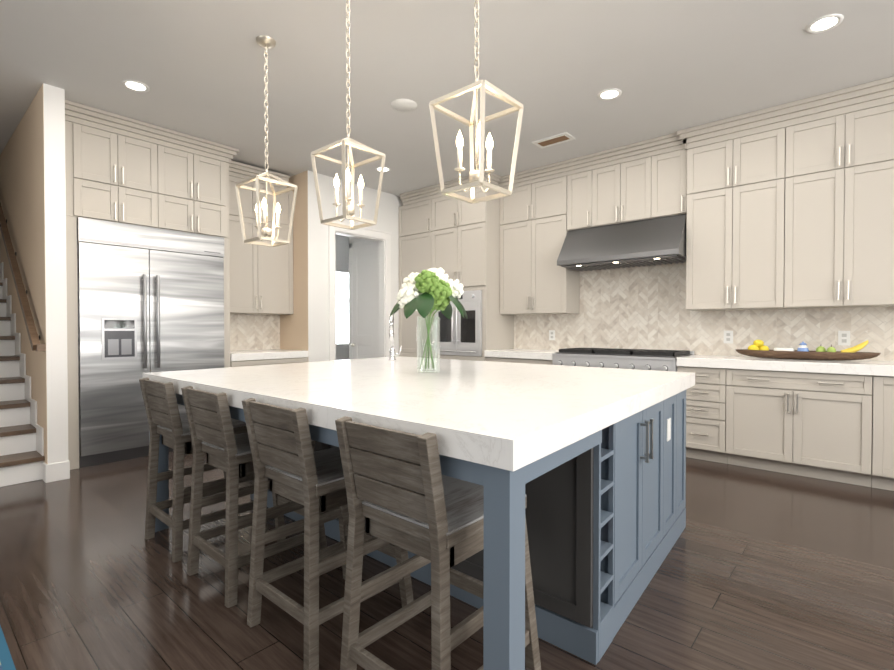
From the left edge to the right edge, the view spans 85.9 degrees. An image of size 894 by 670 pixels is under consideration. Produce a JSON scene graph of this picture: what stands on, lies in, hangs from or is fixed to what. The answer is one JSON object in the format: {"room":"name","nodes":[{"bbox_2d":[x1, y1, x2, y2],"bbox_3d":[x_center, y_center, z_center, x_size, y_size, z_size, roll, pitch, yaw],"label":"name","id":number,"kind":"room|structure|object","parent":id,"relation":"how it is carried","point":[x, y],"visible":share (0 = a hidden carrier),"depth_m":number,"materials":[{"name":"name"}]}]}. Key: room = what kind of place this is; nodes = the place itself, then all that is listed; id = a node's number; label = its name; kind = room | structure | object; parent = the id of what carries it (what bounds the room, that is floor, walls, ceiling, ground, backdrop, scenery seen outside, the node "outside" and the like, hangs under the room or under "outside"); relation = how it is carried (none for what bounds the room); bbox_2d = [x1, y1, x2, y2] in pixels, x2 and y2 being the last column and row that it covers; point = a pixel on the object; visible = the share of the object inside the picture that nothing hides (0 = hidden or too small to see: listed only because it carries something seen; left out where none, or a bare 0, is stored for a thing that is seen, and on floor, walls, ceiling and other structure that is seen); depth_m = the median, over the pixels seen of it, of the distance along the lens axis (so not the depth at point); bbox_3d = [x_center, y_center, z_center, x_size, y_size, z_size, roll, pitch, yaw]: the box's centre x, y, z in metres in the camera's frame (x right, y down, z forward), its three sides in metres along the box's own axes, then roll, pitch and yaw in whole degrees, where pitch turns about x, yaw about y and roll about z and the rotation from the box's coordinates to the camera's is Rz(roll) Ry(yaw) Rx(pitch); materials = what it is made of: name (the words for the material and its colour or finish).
{"room":"kitchen","nodes":[
{"label":"kitchen","id":0,"kind":"room"},
{"bbox_2d":[0,83,67,463],"bbox_3d":[-4.567,-0.414,5.073,4.000,3.080,0.132,1,1,41],"label":"wall","id":1,"kind":"structure","parent":0,"point":[32,183],"depth_m":3.80,"materials":[{"name":"white paint"}]},
{"bbox_2d":[0,202,45,350],"bbox_3d":[-4.139,-0.846,4.556,2.688,1.920,0.076,1,1,41],"label":"handrail","id":2,"kind":"object","parent":1,"relation":"attached to","point":[34,339],"visible":1,"depth_m":4.11,"materials":[{"name":"brown wood"}]},
{"bbox_2d":[59,460,69,478],"bbox_3d":[-3.110,1.072,3.913,0.283,0.140,0.005,1,1,41],"label":"baseboard","id":3,"kind":"structure","parent":1,"relation":"attached to","point":[64,467],"depth_m":3.80,"materials":[{"name":"white wood"}]},
{"bbox_2d":[230,314,279,350],"bbox_3d":[-2.966,-0.417,5.324,0.133,3.080,2.350,1,1,41],"label":"wall","id":4,"kind":"structure","parent":0,"point":[254,331],"depth_m":5.91,"materials":[{"name":"tile"}]},
{"bbox_2d":[229,160,292,314],"bbox_3d":[-2.305,-1.093,5.680,0.381,1.678,0.922,1,1,41],"label":"upper cabinet","id":5,"kind":"object","parent":4,"relation":"attached to","point":[261,279],"visible":0.56,"depth_m":5.59,"materials":[{"name":"beige paint"}]},
{"bbox_2d":[280,170,402,361],"bbox_3d":[-1.216,-0.437,6.841,0.775,3.080,2.242,1,1,41],"label":"wall","id":6,"kind":"structure","parent":0,"point":[304,326],"depth_m":5.90,"materials":[{"name":"paint"}]},
{"bbox_2d":[329,221,391,360],"bbox_3d":[-1.171,-0.159,6.382,0.151,2.535,1.044,1,1,41],"label":"trim","id":7,"kind":"structure","parent":6,"relation":"attached to","point":[383,239],"depth_m":6.64,"materials":[{"name":"white wood"}]},
{"bbox_2d":[335,234,348,359],"bbox_3d":[-2.157,-0.471,9.441,0.128,3.080,4.520,1,1,41],"label":"wall","id":8,"kind":"structure","parent":0,"point":[342,289],"depth_m":9.46,"materials":[{"name":"paint"}]},
{"bbox_2d":[349,237,365,243],"bbox_3d":[-1.161,-0.440,7.086,0.765,3.080,0.120,1,1,41],"label":"wall","id":9,"kind":"structure","parent":0,"point":[353,240],"depth_m":7.19,"materials":[{"name":"paint"}]},
{"bbox_2d":[349,240,378,358],"bbox_3d":[-1.226,-0.139,7.013,0.720,2.470,0.076,1,1,41],"label":"hall door","id":10,"kind":"structure","parent":9,"relation":"in","point":[363,306],"depth_m":7.04,"materials":[{"name":"white wood"}]},
{"bbox_2d":[0,451,893,669],"bbox_3d":[-0.806,1.200,3.321,16.000,0.100,14.000,1,1,41],"label":"floor","id":11,"kind":"structure","parent":0,"point":[759,569],"depth_m":2.18,"materials":[{"name":"brown wood"}]},
{"bbox_2d":[0,625,15,669],"bbox_3d":[-1.464,1.187,-0.020,4.600,0.012,2.500,1,1,41],"label":"rug","id":12,"kind":"object","parent":11,"relation":"on","point":[6,662],"depth_m":1.73,"materials":[{"name":"blue carpet"}]},
{"bbox_2d":[0,262,44,486],"bbox_3d":[-4.998,0.087,4.654,3.906,2.090,1.076,1,1,41],"label":"stairs","id":13,"kind":"structure","parent":11,"relation":"on","point":[22,457],"depth_m":4.06,"materials":[{"name":"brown wood"}]},
{"bbox_2d":[77,217,223,467],"bbox_3d":[-2.933,0.063,4.723,0.717,2.136,1.224,1,1,41],"label":"refrigerator","id":14,"kind":"object","parent":11,"relation":"on","point":[150,299],"visible":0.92,"depth_m":4.38,"materials":[{"name":"silver metal"}]},
{"bbox_2d":[65,99,238,469],"bbox_3d":[-2.935,-0.408,4.732,0.702,3.078,1.490,1,1,41],"label":"surround","id":15,"kind":"object","parent":11,"relation":"on","point":[122,169],"visible":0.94,"depth_m":4.37,"materials":[{"name":"beige paint"}]},
{"bbox_2d":[139,377,267,562],"bbox_3d":[-1.397,0.699,2.766,0.446,0.921,0.543,1,1,41],"label":"stool","id":16,"kind":"object","parent":11,"relation":"on","point":[163,416],"visible":0.71,"depth_m":2.62,"materials":[{"name":"brown wood"}]},
{"bbox_2d":[181,386,326,607],"bbox_3d":[-0.941,0.704,2.368,0.446,0.921,0.543,1,1,41],"label":"stool","id":17,"kind":"object","parent":11,"relation":"on","point":[221,444],"visible":0.75,"depth_m":2.22,"materials":[{"name":"brown wood"}]},
{"bbox_2d":[230,357,307,366],"bbox_3d":[-2.196,0.694,5.608,0.683,0.850,0.922,1,1,41],"label":"base cabinet","id":18,"kind":"object","parent":11,"relation":"on","point":[264,362],"depth_m":5.36,"materials":[{"name":"beige paint"}]},
{"bbox_2d":[230,349,307,360],"bbox_3d":[-2.205,0.229,5.610,0.646,0.079,0.922,1,1,41],"label":"countertop","id":19,"kind":"structure","parent":18,"relation":"on","point":[243,355],"depth_m":5.42,"materials":[{"name":"stone"}]},
{"bbox_2d":[242,398,413,669],"bbox_3d":[-0.482,0.710,1.967,0.446,0.921,0.543,1,1,41],"label":"stool","id":20,"kind":"object","parent":11,"relation":"on","point":[290,463],"visible":0.67,"depth_m":1.81,"materials":[{"name":"brown wood"}]},
{"bbox_2d":[399,196,434,357],"bbox_3d":[-0.241,-0.384,6.873,0.647,2.974,0.627,1,1,41],"label":"tall cabinet","id":21,"kind":"object","parent":11,"relation":"on","point":[414,215],"depth_m":6.65,"materials":[{"name":"beige paint"}]},
{"bbox_2d":[149,396,685,669],"bbox_3d":[-0.146,0.728,2.878,2.686,0.855,2.169,1,1,41],"label":"kitchen island","id":22,"kind":"object","parent":11,"relation":"on","point":[590,462],"depth_m":1.81,"materials":[{"name":"wood"}]},
{"bbox_2d":[143,356,694,471],"bbox_3d":[-0.161,0.263,2.860,2.746,0.075,2.180,1,1,41],"label":"island countertop","id":23,"kind":"structure","parent":22,"relation":"on","point":[506,417],"depth_m":1.92,"materials":[{"name":"white stone"}]},
{"bbox_2d":[388,313,401,359],"bbox_3d":[-0.443,0.011,3.945,0.170,0.398,0.199,1,1,41],"label":"faucet","id":24,"kind":"object","parent":23,"relation":"on","point":[391,338],"visible":0.94,"depth_m":3.99,"materials":[{"name":"silver metal"}]},
{"bbox_2d":[417,316,439,372],"bbox_3d":[-0.112,0.057,2.899,0.140,0.335,0.140,1,1,41],"label":"vase","id":25,"kind":"object","parent":23,"relation":"on","point":[421,337],"visible":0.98,"depth_m":2.87,"materials":[{"name":"clear glass"}]},
{"bbox_2d":[390,267,467,368],"bbox_3d":[-0.108,-0.104,2.905,0.424,0.619,0.457,1,1,41],"label":"flowers","id":26,"kind":"object","parent":25,"relation":"in","point":[424,293],"visible":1,"depth_m":2.79,"materials":[{"name":"green plant"}]},
{"bbox_2d":[335,416,540,669],"bbox_3d":[-0.022,0.715,1.566,0.446,0.921,0.543,1,1,41],"label":"stool","id":27,"kind":"object","parent":11,"relation":"on","point":[402,491],"visible":0.9,"depth_m":1.43,"materials":[{"name":"brown wood"}]},
{"bbox_2d":[432,352,485,360],"bbox_3d":[0.316,0.684,6.401,0.948,0.850,0.627,1,1,41],"label":"base cabinet","id":28,"kind":"object","parent":11,"relation":"on","point":[457,357],"depth_m":6.09,"materials":[{"name":"beige paint"}]},
{"bbox_2d":[486,357,552,364],"bbox_3d":[1.024,0.692,5.783,0.924,0.850,0.627,1,1,41],"label":"base cabinet","id":29,"kind":"object","parent":11,"relation":"on","point":[494,359],"depth_m":5.53,"materials":[{"name":"beige paint"}]},
{"bbox_2d":[484,349,558,359],"bbox_3d":[1.014,0.227,5.769,0.920,0.079,0.652,1,1,41],"label":"countertop","id":30,"kind":"structure","parent":29,"relation":"on","point":[527,354],"depth_m":5.54,"materials":[{"name":"stone"}]},
{"bbox_2d":[552,348,694,371],"bbox_3d":[1.817,0.641,5.035,1.250,0.972,0.694,1,1,41],"label":"range","id":31,"kind":"object","parent":11,"relation":"on","point":[650,359],"visible":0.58,"depth_m":4.79,"materials":[{"name":"silver metal"}]},
{"bbox_2d":[677,366,721,462],"bbox_3d":[2.490,0.709,4.503,0.456,0.850,0.627,1,1,41],"label":"base cabinet","id":32,"kind":"object","parent":11,"relation":"on","point":[703,399],"depth_m":4.28,"materials":[{"name":"beige paint"}]},
{"bbox_2d":[722,368,857,484],"bbox_3d":[2.998,0.715,4.061,1.009,0.850,0.627,1,1,41],"label":"base cabinet","id":33,"kind":"object","parent":11,"relation":"on","point":[833,427],"depth_m":3.85,"materials":[{"name":"beige paint"}]},
{"bbox_2d":[676,355,893,375],"bbox_3d":[3.489,0.255,3.610,3.124,0.079,0.652,1,1,41],"label":"countertop","id":34,"kind":"structure","parent":33,"relation":"on","point":[870,367],"depth_m":3.87,"materials":[{"name":"stone"}]},
{"bbox_2d":[735,349,880,359],"bbox_3d":[3.044,0.172,4.115,1.000,0.072,0.250,1,1,41],"label":"dough bowl","id":35,"kind":"object","parent":34,"relation":"on","point":[813,355],"visible":0.96,"depth_m":4.00,"materials":[{"name":"brown wood"}]},
{"bbox_2d":[748,340,768,349],"bbox_3d":[2.805,0.102,4.326,0.158,0.121,0.114,1,1,41],"label":"lemons","id":36,"kind":"object","parent":35,"relation":"in","point":[758,345],"visible":0.69,"depth_m":4.30,"materials":[{"name":"yellow food"}]},
{"bbox_2d":[774,348,793,350],"bbox_3d":[2.947,0.140,4.199,0.143,0.058,0.060,1,1,41],"label":"rolled towel","id":37,"kind":"object","parent":35,"relation":"in","point":[783,349],"visible":0.48,"depth_m":4.18,"materials":[{"name":"white fabric"}]},
{"bbox_2d":[797,342,808,351],"bbox_3d":[3.048,0.114,4.111,0.082,0.118,0.082,1,1,41],"label":"ceramic jar","id":38,"kind":"object","parent":35,"relation":"in","point":[802,347],"visible":0.81,"depth_m":4.09,"materials":[{"name":"white"}]},
{"bbox_2d":[816,345,835,351],"bbox_3d":[3.163,0.124,4.009,0.136,0.097,0.101,1,1,41],"label":"pears","id":39,"kind":"object","parent":35,"relation":"in","point":[823,349],"visible":0.69,"depth_m":4.01,"materials":[{"name":"green food"}]},
{"bbox_2d":[841,340,868,352],"bbox_3d":[3.301,0.098,3.890,0.174,0.116,0.107,1,1,41],"label":"bananas","id":40,"kind":"object","parent":35,"relation":"in","point":[858,347],"visible":0.85,"depth_m":3.85,"materials":[{"name":"yellow food"}]},
{"bbox_2d":[858,375,893,490],"bbox_3d":[3.695,0.723,3.452,1.078,0.850,0.627,1,1,41],"label":"base cabinet","id":41,"kind":"object","parent":11,"relation":"on","point":[875,393],"depth_m":3.53,"materials":[{"name":"beige paint"}]},
{"bbox_2d":[0,0,893,195],"bbox_3d":[-0.806,-1.990,3.278,16.000,0.120,14.000,1,1,41],"label":"ceiling","id":42,"kind":"structure","parent":0,"point":[556,67],"depth_m":3.47,"materials":[{"name":"paint"}]},
{"bbox_2d":[121,80,149,91],"bbox_3d":[-2.417,-1.931,3.729,0.186,0.008,0.186,1,1,41],"label":"recessed light","id":43,"kind":"object","parent":42,"relation":"in","point":[134,85],"visible":1,"depth_m":3.72,"materials":[{"name":"white"}]},
{"bbox_2d":[235,35,297,246],"bbox_3d":[-1.187,-1.266,3.156,0.293,1.322,0.293,1,1,41],"label":"pendant light","id":44,"kind":"object","parent":42,"relation":"hanging from","point":[266,42],"visible":1,"depth_m":3.15,"materials":[{"name":"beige metal"}]},
{"bbox_2d":[311,0,385,229],"bbox_3d":[-0.531,-1.258,2.584,0.293,1.322,0.293,1,1,41],"label":"pendant light","id":45,"kind":"object","parent":42,"relation":"hanging from","point":[348,211],"visible":1,"depth_m":2.58,"materials":[{"name":"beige metal"}]},
{"bbox_2d":[375,167,390,171],"bbox_3d":[-0.757,-1.957,5.678,0.186,0.008,0.186,1,1,41],"label":"recessed light","id":46,"kind":"object","parent":42,"relation":"in","point":[386,169],"visible":0.79,"depth_m":5.68,"materials":[{"name":"white"}]},
{"bbox_2d":[391,99,416,111],"bbox_3d":[-0.362,-1.935,4.046,0.220,0.009,0.220,1,1,41],"label":"ceiling speaker","id":47,"kind":"object","parent":42,"relation":"attached to","point":[405,105],"visible":0.96,"depth_m":4.04,"materials":[{"name":"white plastic"}]},
{"bbox_2d":[429,0,523,203],"bbox_3d":[0.124,-1.251,2.012,0.293,1.322,0.293,1,1,41],"label":"pendant light","id":48,"kind":"object","parent":42,"relation":"hanging from","point":[476,177],"visible":1,"depth_m":2.01,"materials":[{"name":"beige metal"}]},
{"bbox_2d":[532,132,575,147],"bbox_3d":[1.064,-1.942,4.799,0.380,0.015,0.200,1,1,41],"label":"ceiling vent","id":49,"kind":"object","parent":42,"relation":"in","point":[554,140],"visible":0.98,"depth_m":4.78,"materials":[{"name":"white"}]},
{"bbox_2d":[598,88,621,99],"bbox_3d":[1.309,-1.933,3.863,0.186,0.008,0.186,1,1,41],"label":"recessed light","id":50,"kind":"object","parent":42,"relation":"in","point":[610,94],"visible":1,"depth_m":3.86,"materials":[{"name":"white"}]},
{"bbox_2d":[806,14,843,33],"bbox_3d":[2.334,-1.921,2.969,0.186,0.008,0.186,1,1,41],"label":"recessed light","id":51,"kind":"object","parent":42,"relation":"in","point":[825,23],"visible":1,"depth_m":2.96,"materials":[{"name":"white"}]},
{"bbox_2d":[514,262,893,360],"bbox_3d":[3.626,-0.400,4.006,10.250,3.080,0.148,1,1,41],"label":"wall","id":52,"kind":"structure","parent":0,"point":[640,307],"depth_m":5.03,"materials":[{"name":"tile"}]},
{"bbox_2d":[431,180,499,295],"bbox_3d":[0.316,-1.213,6.376,0.948,1.304,0.627,1,1,41],"label":"upper cabinet","id":53,"kind":"object","parent":52,"relation":"attached to","point":[455,239],"depth_m":6.03,"materials":[{"name":"beige paint"}]},
{"bbox_2d":[435,290,481,355],"bbox_3d":[0.306,-0.150,6.335,0.754,0.814,0.674,1,1,41],"label":"built-in oven","id":54,"kind":"object","parent":53,"relation":"in","point":[460,335],"visible":0.52,"depth_m":6.04,"materials":[{"name":"silver metal"}]},
{"bbox_2d":[499,172,579,314],"bbox_3d":[1.118,-1.057,5.870,0.920,1.602,0.336,1,1,41],"label":"upper cabinet","id":55,"kind":"object","parent":52,"relation":"attached to","point":[532,238],"depth_m":5.71,"materials":[{"name":"beige paint"}]},
{"bbox_2d":[549,330,554,339],"bbox_3d":[1.299,0.002,5.938,0.080,0.125,0.008,1,1,41],"label":"electrical outlet","id":56,"kind":"object","parent":52,"relation":"attached to","point":[551,334],"visible":1,"depth_m":5.94,"materials":[{"name":"white plastic"}]},
{"bbox_2d":[562,164,585,231],"bbox_3d":[1.578,-1.518,5.463,0.417,0.669,0.336,1,1,41],"label":"upper cabinet","id":57,"kind":"object","parent":52,"relation":"attached to","point":[574,179],"depth_m":5.38,"materials":[{"name":"beige paint"}]},
{"bbox_2d":[586,152,641,227],"bbox_3d":[1.927,-1.514,5.159,0.741,0.669,0.336,1,1,41],"label":"upper cabinet","id":58,"kind":"object","parent":52,"relation":"attached to","point":[613,187],"depth_m":5.08,"materials":[{"name":"beige paint"}]},
{"bbox_2d":[557,214,686,271],"bbox_3d":[1.861,-0.956,5.064,1.246,0.440,0.577,1,1,41],"label":"range hood","id":59,"kind":"object","parent":52,"relation":"attached to","point":[655,241],"visible":0.94,"depth_m":4.88,"materials":[{"name":"silver metal"}]},
{"bbox_2d":[642,140,685,219],"bbox_3d":[2.278,-1.510,4.828,0.454,0.669,0.372,1,1,41],"label":"upper cabinet","id":60,"kind":"object","parent":52,"relation":"attached to","point":[664,166],"depth_m":4.75,"materials":[{"name":"beige paint"}]},
{"bbox_2d":[724,331,732,342],"bbox_3d":[2.742,0.019,4.680,0.080,0.125,0.008,1,1,41],"label":"electrical outlet","id":61,"kind":"object","parent":52,"relation":"attached to","point":[728,336],"visible":1,"depth_m":4.68,"materials":[{"name":"white plastic"}]},
{"bbox_2d":[686,120,773,310],"bbox_3d":[2.719,-1.030,4.450,0.832,1.585,0.372,1,1,41],"label":"upper cabinet","id":62,"kind":"object","parent":52,"relation":"attached to","point":[730,175],"depth_m":4.34,"materials":[{"name":"beige paint"}]},
{"bbox_2d":[774,92,893,308],"bbox_3d":[3.281,-1.023,3.959,0.898,1.585,0.372,1,1,41],"label":"upper cabinet","id":63,"kind":"object","parent":52,"relation":"attached to","point":[790,205],"depth_m":3.86,"materials":[{"name":"beige paint"}]},
{"bbox_2d":[838,331,849,345],"bbox_3d":[3.398,0.027,4.108,0.080,0.125,0.008,1,1,41],"label":"electrical outlet","id":64,"kind":"object","parent":52,"relation":"attached to","point":[843,337],"visible":1,"depth_m":4.11,"materials":[{"name":"white plastic"}]}
]}

